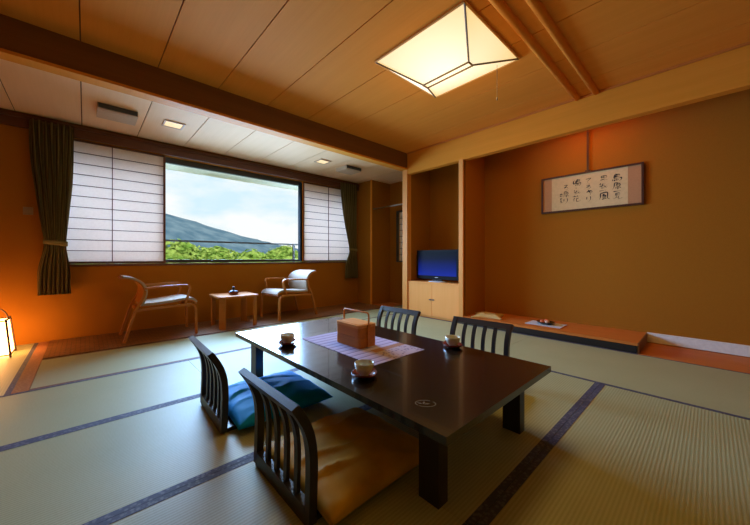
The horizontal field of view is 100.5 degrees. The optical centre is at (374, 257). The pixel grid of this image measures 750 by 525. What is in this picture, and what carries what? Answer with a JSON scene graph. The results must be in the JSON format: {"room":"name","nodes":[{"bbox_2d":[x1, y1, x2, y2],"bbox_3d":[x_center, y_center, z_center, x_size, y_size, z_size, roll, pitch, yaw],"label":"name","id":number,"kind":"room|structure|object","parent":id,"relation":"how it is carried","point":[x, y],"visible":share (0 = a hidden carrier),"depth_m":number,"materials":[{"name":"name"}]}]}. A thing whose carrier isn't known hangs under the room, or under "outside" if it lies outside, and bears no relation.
{"room":"traditional dwelling","nodes":[
{"label":"traditional dwelling","id":0,"kind":"room"},
{"bbox_2d":[0,108,359,345],"bbox_3d":[-2.313,-0.470,5.318,6.750,3.060,0.260,0,0,-43],"label":"wall","id":1,"kind":"structure","parent":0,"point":[98,302],"depth_m":4.12,"materials":[{"name":"paint"}]},
{"bbox_2d":[23,207,32,214],"bbox_3d":[-4.027,-0.547,3.622,0.080,0.090,0.011,0,0,-43],"label":"light switch","id":2,"kind":"object","parent":1,"relation":"attached to","point":[26,210],"visible":1,"depth_m":3.62,"materials":[{"name":"plastic"}]},
{"bbox_2d":[29,118,73,295],"bbox_3d":[-3.823,-0.583,3.696,0.375,2.035,0.072,0,0,-43],"label":"curtain","id":3,"kind":"object","parent":1,"relation":"hanging from","point":[51,145],"visible":1,"depth_m":3.70,"materials":[{"name":"brown fabric"}]},
{"bbox_2d":[66,139,165,263],"bbox_3d":[-3.508,-0.710,4.167,1.192,1.570,0.030,0,0,-43],"label":"screen","id":4,"kind":"object","parent":1,"relation":"on","point":[117,215],"visible":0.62,"depth_m":4.20,"materials":[{"name":"white paper"}]},
{"bbox_2d":[166,157,302,262],"bbox_3d":[-2.277,-0.715,5.385,4.665,1.570,0.130,0,0,-43],"label":"window","id":5,"kind":"structure","parent":1,"relation":"attached to","point":[173,161],"depth_m":5.52,"materials":[{"name":"metal"}]},
{"bbox_2d":[303,182,348,261],"bbox_3d":[-0.974,-0.710,6.521,1.200,1.570,0.030,0,0,-43],"label":"screen","id":6,"kind":"object","parent":1,"relation":"on","point":[325,239],"visible":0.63,"depth_m":6.45,"materials":[{"name":"white paper"}]},
{"bbox_2d":[341,182,357,277],"bbox_3d":[-0.553,-0.583,6.734,0.451,2.035,0.072,0,0,-43],"label":"curtain","id":7,"kind":"object","parent":1,"relation":"hanging from","point":[348,191],"visible":1,"depth_m":6.76,"materials":[{"name":"brown fabric"}]},
{"bbox_2d":[0,59,401,183],"bbox_3d":[-1.641,-1.690,4.741,6.550,0.040,1.660,0,0,-43],"label":"ceiling","id":8,"kind":"structure","parent":0,"point":[24,89],"depth_m":3.93,"materials":[{"name":"white paint"}]},
{"bbox_2d":[97,102,137,125],"bbox_3d":[-2.940,-1.637,3.561,0.350,0.066,0.320,0,0,-43],"label":"ceiling vent","id":9,"kind":"object","parent":8,"relation":"in","point":[105,111],"visible":1,"depth_m":3.51,"materials":[{"name":"metal"}]},
{"bbox_2d":[98,102,137,115],"bbox_3d":[-2.834,-1.641,3.447,0.336,0.046,0.010,0,0,-43],"label":"grille","id":10,"kind":"object","parent":9,"relation":"attached to","point":[103,106],"depth_m":3.44,"materials":[{"name":"metal"}]},
{"bbox_2d":[162,119,184,129],"bbox_3d":[-2.521,-1.664,3.903,0.216,0.012,0.216,0,0,-43],"label":"recessed light","id":11,"kind":"object","parent":8,"relation":"in","point":[167,123],"visible":1,"depth_m":3.89,"materials":[{"name":"metal"}]},
{"bbox_2d":[164,121,182,128],"bbox_3d":[-2.521,-1.667,3.903,0.176,0.004,0.176,0,0,-43],"label":"diffuser","id":12,"kind":"object","parent":11,"relation":"attached to","point":[171,124],"depth_m":3.90,"materials":[{"name":"white plastic"}]},
{"bbox_2d":[314,159,330,164],"bbox_3d":[-0.905,-1.664,5.397,0.216,0.012,0.216,0,0,-43],"label":"recessed light","id":13,"kind":"object","parent":8,"relation":"in","point":[320,161],"visible":1,"depth_m":5.38,"materials":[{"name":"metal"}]},
{"bbox_2d":[336,165,360,174],"bbox_3d":[-0.487,-1.637,5.813,0.350,0.066,0.320,0,0,-43],"label":"ceiling vent","id":14,"kind":"object","parent":8,"relation":"in","point":[346,169],"visible":1,"depth_m":5.74,"materials":[{"name":"metal"}]},
{"bbox_2d":[347,165,360,170],"bbox_3d":[-0.381,-1.641,5.699,0.336,0.046,0.010,0,0,-43],"label":"grille","id":15,"kind":"object","parent":14,"relation":"attached to","point":[349,167],"depth_m":5.69,"materials":[{"name":"metal"}]},
{"bbox_2d":[42,302,401,358],"bbox_3d":[-1.627,1.028,5.232,5.362,0.055,0.920,0,0,-43],"label":"floor","id":16,"kind":"structure","parent":0,"point":[389,304],"depth_m":6.71,"materials":[{"name":"brown wood"}]},
{"bbox_2d":[43,302,380,358],"bbox_3d":[-1.832,0.996,5.038,4.790,0.008,0.905,0,0,-43],"label":"rug","id":17,"kind":"object","parent":16,"relation":"on","point":[78,345],"visible":0.86,"depth_m":4.21,"materials":[{"name":"brown carpet"}]},
{"bbox_2d":[118,275,197,343],"bbox_3d":[-2.812,0.603,4.055,0.796,0.777,0.570,0,0,-43],"label":"armchair","id":18,"kind":"object","parent":17,"relation":"on","point":[140,297],"visible":1,"depth_m":3.98,"materials":[{"name":"beige fabric"}]},
{"bbox_2d":[209,292,257,329],"bbox_3d":[-2.094,0.765,4.634,0.550,0.452,0.530,0,0,-43],"label":"side table","id":19,"kind":"object","parent":17,"relation":"on","point":[222,297],"visible":0.98,"depth_m":4.59,"materials":[{"name":"brown wood"}]},
{"bbox_2d":[228,286,238,294],"bbox_3d":[-2.081,0.479,4.591,0.140,0.120,0.140,0,0,-43],"label":"lidded pot","id":20,"kind":"object","parent":19,"relation":"on","point":[233,291],"visible":1,"depth_m":4.55,"materials":[{"name":"black ceramic"}]},
{"bbox_2d":[260,270,317,320],"bbox_3d":[-1.472,0.603,5.382,0.570,0.777,0.796,0,0,40],"label":"armchair","id":21,"kind":"object","parent":17,"relation":"on","point":[298,280],"visible":1,"depth_m":5.35,"materials":[{"name":"beige fabric"}]},
{"bbox_2d":[166,163,297,190],"bbox_3d":[-2.276,-1.647,6.123,11.000,0.205,0.830,0,0,-43],"label":"roof","id":22,"kind":"structure","parent":0,"point":[168,166],"depth_m":5.91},
{"bbox_2d":[358,180,389,304],"bbox_3d":[0.067,-0.470,7.119,0.810,3.060,0.460,0,0,-43],"label":"wall","id":23,"kind":"structure","parent":0,"point":[380,190],"depth_m":6.86,"materials":[{"name":"paint"}]},
{"bbox_2d":[370,180,371,304],"bbox_3d":[-0.080,-0.335,6.670,0.022,2.670,0.042,0,0,-43],"label":"trim","id":24,"kind":"structure","parent":23,"relation":"attached to","point":[370,180],"depth_m":6.65,"materials":[{"name":"brown wood"}]},
{"bbox_2d":[373,204,401,209],"bbox_3d":[0.359,-1.055,6.298,0.027,0.028,1.140,0,0,-43],"label":"rod","id":25,"kind":"object","parent":23,"relation":"attached to","point":[396,204],"visible":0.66,"depth_m":6.39,"materials":[{"name":"wood"}]},
{"bbox_2d":[0,0,749,152],"bbox_3d":[0.292,-1.890,1.889,5.500,0.040,5.070,0,0,-43],"label":"ceiling","id":26,"kind":"structure","parent":0,"point":[313,60],"depth_m":2.73,"materials":[{"name":"brown wood"}]},
{"bbox_2d":[0,14,406,167],"bbox_3d":[-1.471,-1.768,3.765,5.470,0.325,0.120,0,0,-43],"label":"beam","id":27,"kind":"structure","parent":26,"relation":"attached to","point":[17,36],"depth_m":3.10,"materials":[{"name":"brown wood"}]},
{"bbox_2d":[375,0,519,99],"bbox_3d":[0.674,-1.664,2.933,0.967,0.408,0.967,0,0,-43],"label":"ceiling lamp","id":28,"kind":"object","parent":26,"relation":"attached to","point":[459,47],"visible":1,"depth_m":2.74,"materials":[{"name":"beige paper"}]},
{"bbox_2d":[488,0,580,100],"bbox_3d":[0.361,-1.864,1.778,5.450,0.068,0.066,0,0,-43],"label":"trim","id":29,"kind":"structure","parent":26,"relation":"attached to","point":[500,6],"depth_m":2.68,"materials":[{"name":"brown wood"}]},
{"bbox_2d":[525,0,598,94],"bbox_3d":[0.483,-1.864,1.647,5.450,0.068,0.066,0,0,-43],"label":"trim","id":30,"kind":"structure","parent":26,"relation":"attached to","point":[537,7],"depth_m":2.65,"materials":[{"name":"brown wood"}]},
{"bbox_2d":[407,45,749,174],"bbox_3d":[2.330,-1.698,3.762,0.104,0.395,5.040,0,0,-43],"label":"beam alcove","id":31,"kind":"structure","parent":26,"relation":"attached to","point":[726,73],"depth_m":3.44,"materials":[{"name":"brown wood"}]},
{"bbox_2d":[365,314,410,322],"bbox_3d":[0.524,1.028,5.489,1.840,0.055,0.328,0,0,-43],"label":"floor","id":32,"kind":"structure","parent":0,"point":[397,315],"depth_m":5.16,"materials":[{"name":"beige wicker"}]},
{"bbox_2d":[402,170,410,308],"bbox_3d":[0.576,-0.310,5.647,0.110,2.620,0.110,0,0,-43],"label":"pillar","id":33,"kind":"structure","parent":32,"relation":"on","point":[406,178],"depth_m":5.61,"materials":[{"name":"brown wood"}]},
{"bbox_2d":[390,181,401,303],"bbox_3d":[0.799,-0.470,6.707,0.200,3.060,1.140,0,0,-43],"label":"wall","id":34,"kind":"structure","parent":0,"point":[395,188],"depth_m":6.95,"materials":[{"name":"paint"}]},
{"bbox_2d":[396,210,401,261],"bbox_3d":[0.648,-0.475,6.769,0.084,1.130,0.435,0,0,-43],"label":"window","id":35,"kind":"structure","parent":34,"relation":"in","point":[400,211],"depth_m":6.89,"materials":[{"name":"wood"}]},
{"bbox_2d":[411,170,429,280],"bbox_3d":[0.953,-0.470,6.004,1.030,3.060,0.100,0,0,-43],"label":"wall","id":36,"kind":"structure","parent":0,"point":[420,182],"depth_m":5.82,"materials":[{"name":"paint"}]},
{"bbox_2d":[0,48,406,170],"bbox_3d":[-1.472,-1.591,3.766,5.470,0.027,0.138,0,0,-43],"label":"trim","id":37,"kind":"structure","parent":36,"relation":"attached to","point":[8,55],"depth_m":3.13,"materials":[{"name":"brown wood"}]},
{"bbox_2d":[430,163,458,280],"bbox_3d":[1.498,-0.470,5.719,0.200,3.060,1.059,0,0,-43],"label":"wall niche","id":38,"kind":"object","parent":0,"point":[444,181],"visible":0.14,"depth_m":5.79,"materials":[{"name":"paint"}]},
{"bbox_2d":[464,156,484,315],"bbox_3d":[1.649,-0.470,5.090,0.835,3.060,0.070,0,0,-43],"label":"wall partition","id":39,"kind":"structure","parent":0,"point":[474,216],"depth_m":4.99,"materials":[{"name":"paint"}]},
{"bbox_2d":[407,41,749,153],"bbox_3d":[2.286,-1.860,3.721,0.018,0.024,5.040,0,0,-43],"label":"trim","id":40,"kind":"structure","parent":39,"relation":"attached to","point":[745,43],"depth_m":3.38,"materials":[{"name":"brown wood"}]},
{"bbox_2d":[485,89,749,357],"bbox_3d":[3.240,-0.470,3.844,0.200,3.060,3.921,0,0,-43],"label":"wall","id":41,"kind":"structure","parent":0,"point":[677,262],"depth_m":3.74,"materials":[{"name":"paint"}]},
{"bbox_2d":[541,130,643,213],"bbox_3d":[2.814,-1.270,4.129,0.032,1.260,1.135,0,0,-43],"label":"calligraphy","id":42,"kind":"object","parent":41,"relation":"attached to","point":[623,185],"visible":1,"depth_m":4.08,"materials":[{"name":"paper"}]},
{"bbox_2d":[647,332,749,356],"bbox_3d":[3.859,0.936,3.016,0.020,0.112,1.865,0,0,-43],"label":"baseboard","id":43,"kind":"structure","parent":41,"relation":"attached to","point":[700,344],"depth_m":3.37,"materials":[{"name":"white paint"}]},
{"bbox_2d":[639,342,749,372],"bbox_3d":[3.656,1.028,2.830,0.770,0.055,1.870,0,0,-43],"label":"floor","id":44,"kind":"structure","parent":0,"point":[720,360],"depth_m":3.17,"materials":[{"name":"brown wood"}]},
{"bbox_2d":[463,311,646,353],"bbox_3d":[2.290,0.944,4.228,0.670,0.112,2.053,0,0,-43],"label":"platform","id":45,"kind":"object","parent":44,"relation":"on","point":[604,337],"visible":0.71,"depth_m":3.77,"materials":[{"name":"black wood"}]},
{"bbox_2d":[471,311,503,319],"bbox_3d":[1.705,0.852,4.717,0.432,0.071,0.375,0,0,27],"label":"folded cloth","id":46,"kind":"object","parent":45,"relation":"on","point":[484,314],"visible":1,"depth_m":4.62,"materials":[{"name":"beige fabric"}]},
{"bbox_2d":[526,320,566,328],"bbox_3d":[2.276,0.881,4.162,0.290,0.004,0.430,0,0,-43],"label":"mat","id":47,"kind":"object","parent":45,"relation":"on","point":[534,322],"visible":0.79,"depth_m":4.13,"materials":[{"name":"white fabric"}]},
{"bbox_2d":[537,320,554,324],"bbox_3d":[2.276,0.864,4.162,0.216,0.032,0.216,0,0,-43],"label":"serving dish","id":48,"kind":"object","parent":47,"relation":"on","point":[551,322],"visible":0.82,"depth_m":4.11,"materials":[{"name":"black paint"}]},
{"bbox_3d":[0.025,1.153,2.801,6.750,0.194,7.170,0,0,-43],"label":"floor","id":49,"kind":"structure","parent":0,"visible":0},
{"bbox_2d":[0,343,37,395],"bbox_3d":[-3.633,1.027,2.699,0.848,0.056,1.897,0,0,-43],"label":"mat","id":50,"kind":"object","parent":49,"relation":"on","point":[11,369],"visible":0.84,"depth_m":2.88,"materials":[{"name":"beige wicker"}]},
{"bbox_2d":[0,308,16,357],"bbox_3d":[-3.889,0.748,3.150,0.328,0.507,0.326,0,0,-43],"label":"lantern","id":51,"kind":"object","parent":50,"relation":"on","point":[7,338],"visible":1,"depth_m":3.14,"materials":[{"name":"white paper"}]},
{"bbox_2d":[11,341,49,393],"bbox_3d":[-3.290,1.026,3.018,0.088,0.057,1.900,0,0,-43],"label":"trim","id":52,"kind":"structure","parent":49,"relation":"on","point":[26,379],"depth_m":2.78,"materials":[{"name":"brown wood"}]},
{"bbox_2d":[0,360,200,448],"bbox_3d":[-2.239,1.027,2.035,1.987,0.056,0.968,0,0,-43],"label":"mat","id":53,"kind":"object","parent":49,"relation":"on","point":[30,415],"visible":0.67,"depth_m":2.19,"materials":[{"name":"beige wicker"}]},
{"bbox_2d":[30,330,250,389],"bbox_3d":[-2.280,1.027,3.328,1.807,0.056,0.978,0,0,-43],"label":"mat","id":54,"kind":"object","parent":49,"relation":"on","point":[77,367],"visible":0.76,"depth_m":3.10,"materials":[{"name":"beige wicker"}]},
{"bbox_2d":[0,395,316,524],"bbox_3d":[-1.469,1.027,1.434,2.297,0.056,0.958,0,0,-43],"label":"mat","id":55,"kind":"object","parent":49,"relation":"on","point":[93,474],"visible":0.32,"depth_m":1.52,"materials":[{"name":"beige wicker"}]},
{"bbox_2d":[189,335,236,433],"bbox_3d":[-0.888,0.760,2.067,0.517,0.477,0.518,0,0,-41],"label":"chair","id":56,"kind":"object","parent":55,"relation":"on","point":[214,395],"visible":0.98,"depth_m":1.86,"materials":[{"name":"black wood"}]},
{"bbox_2d":[228,371,332,429],"bbox_3d":[-0.727,0.922,2.171,0.630,0.108,0.620,0,0,-42],"label":"floor cushion","id":57,"kind":"object","parent":56,"relation":"on","point":[298,389],"visible":0.7,"depth_m":2.07,"materials":[{"name":"blue fabric"}]},
{"bbox_2d":[188,347,296,385],"bbox_3d":[-0.682,1.027,3.482,2.257,0.056,0.968,0,0,-43],"label":"mat","id":58,"kind":"object","parent":49,"relation":"on","point":[232,362],"visible":0.14,"depth_m":2.96,"materials":[{"name":"beige wicker"}]},
{"bbox_2d":[96,456,466,524],"bbox_3d":[-0.812,1.027,0.727,2.297,0.056,0.968,0,0,-43],"label":"mat","id":59,"kind":"object","parent":49,"relation":"on","point":[239,493],"visible":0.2,"depth_m":1.25,"materials":[{"name":"beige wicker"}]},
{"bbox_2d":[238,368,322,524],"bbox_3d":[-0.278,0.760,1.455,0.517,0.477,0.518,0,0,-43],"label":"chair","id":60,"kind":"object","parent":59,"relation":"on","point":[304,506],"visible":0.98,"depth_m":1.27,"materials":[{"name":"black wood"}]},
{"bbox_2d":[264,407,418,524],"bbox_3d":[-0.134,0.918,1.548,0.630,0.115,0.620,0,0,-43],"label":"floor cushion","id":61,"kind":"object","parent":60,"relation":"on","point":[360,453],"visible":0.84,"depth_m":1.40,"materials":[{"name":"brown fabric"}]},
{"bbox_2d":[234,315,347,331],"bbox_3d":[-0.994,1.027,4.523,1.697,0.056,0.978,0,0,-43],"label":"mat","id":62,"kind":"object","parent":49,"relation":"on","point":[325,317],"visible":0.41,"depth_m":4.76,"materials":[{"name":"beige wicker"}]},
{"bbox_2d":[292,369,367,419],"bbox_3d":[0.088,1.027,2.880,1.947,0.056,0.958,0,0,-43],"label":"mat","id":63,"kind":"object","parent":49,"relation":"on","point":[340,401],"visible":0.02,"depth_m":2.14,"materials":[{"name":"beige wicker"}]},
{"bbox_2d":[376,305,420,334],"bbox_3d":[0.089,0.760,3.083,0.518,0.477,0.517,0,0,45],"label":"chair","id":64,"kind":"object","parent":63,"relation":"on","point":[407,312],"visible":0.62,"depth_m":3.19,"materials":[{"name":"black wood"}]},
{"bbox_2d":[336,305,401,319],"bbox_3d":[0.190,1.027,5.848,1.837,0.056,0.648,0,0,-43],"label":"mat","id":65,"kind":"object","parent":49,"relation":"on","point":[373,313],"visible":0.4,"depth_m":5.52,"materials":[{"name":"beige wicker"}]},
{"bbox_2d":[381,316,531,351],"bbox_3d":[0.919,1.027,4.314,1.216,0.056,1.927,0,0,-43],"label":"mat","id":66,"kind":"object","parent":49,"relation":"on","point":[432,328],"visible":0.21,"depth_m":4.19,"materials":[{"name":"beige wicker"}]},
{"bbox_2d":[459,159,464,316],"bbox_3d":[1.337,-0.255,4.799,0.068,2.510,0.070,0,0,-43],"label":"pillar alcove","id":67,"kind":"structure","parent":49,"relation":"on","point":[461,161],"depth_m":4.77,"materials":[{"name":"brown wood"}]},
{"bbox_2d":[363,372,598,524],"bbox_3d":[0.745,1.027,2.173,1.947,0.056,0.968,0,0,-43],"label":"mat","id":68,"kind":"object","parent":49,"relation":"on","point":[483,462],"visible":0.34,"depth_m":1.66,"materials":[{"name":"beige wicker"}]},
{"bbox_2d":[236,317,550,509],"bbox_3d":[-0.077,0.816,2.235,1.060,0.366,2.110,0,0,-43],"label":"table","id":69,"kind":"object","parent":68,"relation":"on","point":[438,391],"visible":0.94,"depth_m":1.65,"materials":[{"name":"black paint"}]},
{"bbox_2d":[278,338,296,345],"bbox_3d":[-0.641,0.616,2.284,0.137,0.033,0.175,0,0,-9],"label":"saucer","id":70,"kind":"object","parent":69,"relation":"on","point":[294,341],"visible":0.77,"depth_m":2.24,"materials":[{"name":"red paint"}]},
{"bbox_2d":[280,333,294,342],"bbox_3d":[-0.641,0.592,2.284,0.106,0.068,0.105,0,0,-20],"label":"tea cup","id":71,"kind":"object","parent":70,"relation":"on","point":[285,337],"visible":0.84,"depth_m":2.25,"materials":[{"name":"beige ceramic"}]},
{"bbox_2d":[302,332,423,365],"bbox_3d":[-0.117,0.631,2.300,0.474,0.003,0.840,0,0,-43],"label":"table runner","id":72,"kind":"object","parent":69,"relation":"on","point":[384,350],"visible":0.7,"depth_m":2.17,"materials":[{"name":"purple fabric"}]},
{"bbox_2d":[337,308,375,348],"bbox_3d":[-0.142,0.506,2.305,0.166,0.246,0.299,0,0,-43],"label":"basket","id":73,"kind":"object","parent":72,"relation":"on","point":[353,332],"visible":1,"depth_m":2.23,"materials":[{"name":"brown wood"}]},
{"bbox_2d":[352,367,376,378],"bbox_3d":[-0.057,0.616,1.670,0.137,0.033,0.175,0,0,6],"label":"saucer","id":74,"kind":"object","parent":69,"relation":"on","point":[355,373],"visible":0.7,"depth_m":1.66,"materials":[{"name":"red paint"}]},
{"bbox_2d":[355,359,373,375],"bbox_3d":[-0.057,0.592,1.670,0.106,0.068,0.105,0,0,-20],"label":"tea cup","id":75,"kind":"object","parent":74,"relation":"on","point":[364,367],"visible":0.98,"depth_m":1.64,"materials":[{"name":"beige ceramic"}]},
{"bbox_2d":[443,340,462,348],"bbox_3d":[0.552,0.616,2.219,0.137,0.033,0.175,0,0,6],"label":"saucer","id":76,"kind":"object","parent":69,"relation":"on","point":[444,342],"visible":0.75,"depth_m":2.19,"materials":[{"name":"red paint"}]},
{"bbox_2d":[445,335,459,345],"bbox_3d":[0.552,0.592,2.219,0.106,0.068,0.105,0,0,-20],"label":"tea cup","id":77,"kind":"object","parent":76,"relation":"on","point":[452,340],"visible":0.89,"depth_m":2.19,"materials":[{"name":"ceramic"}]},
{"bbox_2d":[450,316,513,356],"bbox_3d":[0.733,0.760,2.464,0.518,0.477,0.517,0,0,44],"label":"chair","id":78,"kind":"object","parent":68,"relation":"on","point":[466,321],"visible":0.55,"depth_m":2.57,"materials":[{"name":"black wood"}]},
{"bbox_2d":[476,384,749,524],"bbox_3d":[1.402,1.027,1.466,1.947,0.056,0.958,0,0,-43],"label":"mat","id":79,"kind":"object","parent":49,"relation":"on","point":[624,457],"visible":1,"depth_m":1.46,"materials":[{"name":"beige wicker"}]},
{"bbox_2d":[495,336,749,419],"bbox_3d":[2.232,1.027,2.900,1.216,0.056,1.927,0,0,-43],"label":"mat","id":80,"kind":"object","parent":49,"relation":"on","point":[718,390],"visible":0.7,"depth_m":2.68,"materials":[{"name":"beige wicker"}]},
{"bbox_2d":[639,354,749,373],"bbox_3d":[3.368,1.025,2.560,0.020,0.058,1.866,0,0,-43],"label":"trim","id":81,"kind":"structure","parent":49,"relation":"on","point":[639,354],"depth_m":2.92,"materials":[{"name":"brown wood"}]},
{"bbox_3d":[1.293,1.027,5.528,0.780,0.055,1.060,0,0,-43],"label":"niche","id":82,"kind":"object","parent":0,"visible":0},
{"bbox_2d":[408,279,458,320],"bbox_3d":[1.167,0.704,5.406,0.630,0.592,1.036,0,0,-43],"label":"tv cabinet","id":83,"kind":"object","parent":82,"relation":"on","point":[437,300],"visible":0.76,"depth_m":5.17,"materials":[{"name":"brown wood"}]},
{"bbox_2d":[417,249,458,282],"bbox_3d":[1.070,0.136,5.335,0.225,0.545,0.850,0,0,-43],"label":"television","id":84,"kind":"object","parent":83,"relation":"on","point":[437,265],"visible":0.94,"depth_m":5.28,"materials":[{"name":"black"}]},
{"bbox_3d":[-2.276,1.100,6.123,11.000,0.200,0.830,0,0,-43],"label":"floor","id":85,"kind":"structure","parent":0,"visible":0},
{"bbox_2d":[166,239,297,258],"bbox_3d":[-2.470,0.343,6.332,10.000,1.315,0.050,0,0,-43],"label":"balcony railing","id":86,"kind":"object","parent":85,"relation":"on","point":[293,245],"visible":0.12,"depth_m":6.15,"materials":[{"name":"metal"}]},
{"label":"outside","id":87,"kind":"structure","parent":0,"visible":0},
{"label":"ground","id":88,"kind":"structure","parent":87,"visible":0},
{"bbox_2d":[126,238,218,263],"bbox_3d":[-10.984,3.587,16.806,5.120,9.335,5.053,0,0,-38],"label":"broadleaf tree","id":89,"kind":"object","parent":88,"relation":"on","point":[177,250],"visible":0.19,"depth_m":16.83,"materials":[{"name":"green plant"}]},
{"bbox_2d":[200,246,238,262],"bbox_3d":[-12.810,3.578,23.572,5.539,9.052,5.317,0,0,27],"label":"broadleaf tree","id":90,"kind":"object","parent":88,"relation":"on","point":[220,253],"visible":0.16,"depth_m":23.67,"materials":[{"name":"green plant"}]},
{"bbox_2d":[229,248,297,262],"bbox_3d":[-5.850,4.194,15.479,4.622,9.320,5.382,0,0,38],"label":"broadleaf tree","id":91,"kind":"object","parent":88,"relation":"on","point":[254,254],"visible":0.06,"depth_m":14.58,"materials":[{"name":"green plant"}]},
{"bbox_2d":[262,247,297,258],"bbox_3d":[-6.495,3.894,21.926,4.622,9.320,5.382,0,0,-6],"label":"broadleaf tree","id":92,"kind":"object","parent":88,"relation":"on","point":[281,254],"visible":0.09,"depth_m":21.36,"materials":[{"name":"green plant"}]},
{"bbox_2d":[265,245,296,253],"bbox_3d":[-7.840,3.437,28.451,5.053,9.335,5.120,0,0,-35],"label":"broadleaf tree","id":93,"kind":"object","parent":88,"relation":"on","point":[283,247],"visible":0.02,"depth_m":28.37,"materials":[{"name":"green plant"}]},
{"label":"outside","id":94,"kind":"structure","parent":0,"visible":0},
{"bbox_2d":[166,214,297,257],"bbox_3d":[-149.247,-21.314,270.833,650.000,63.548,300.000,0,0,-43],"label":"hill","id":95,"kind":"structure","parent":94,"point":[176,227],"depth_m":185.12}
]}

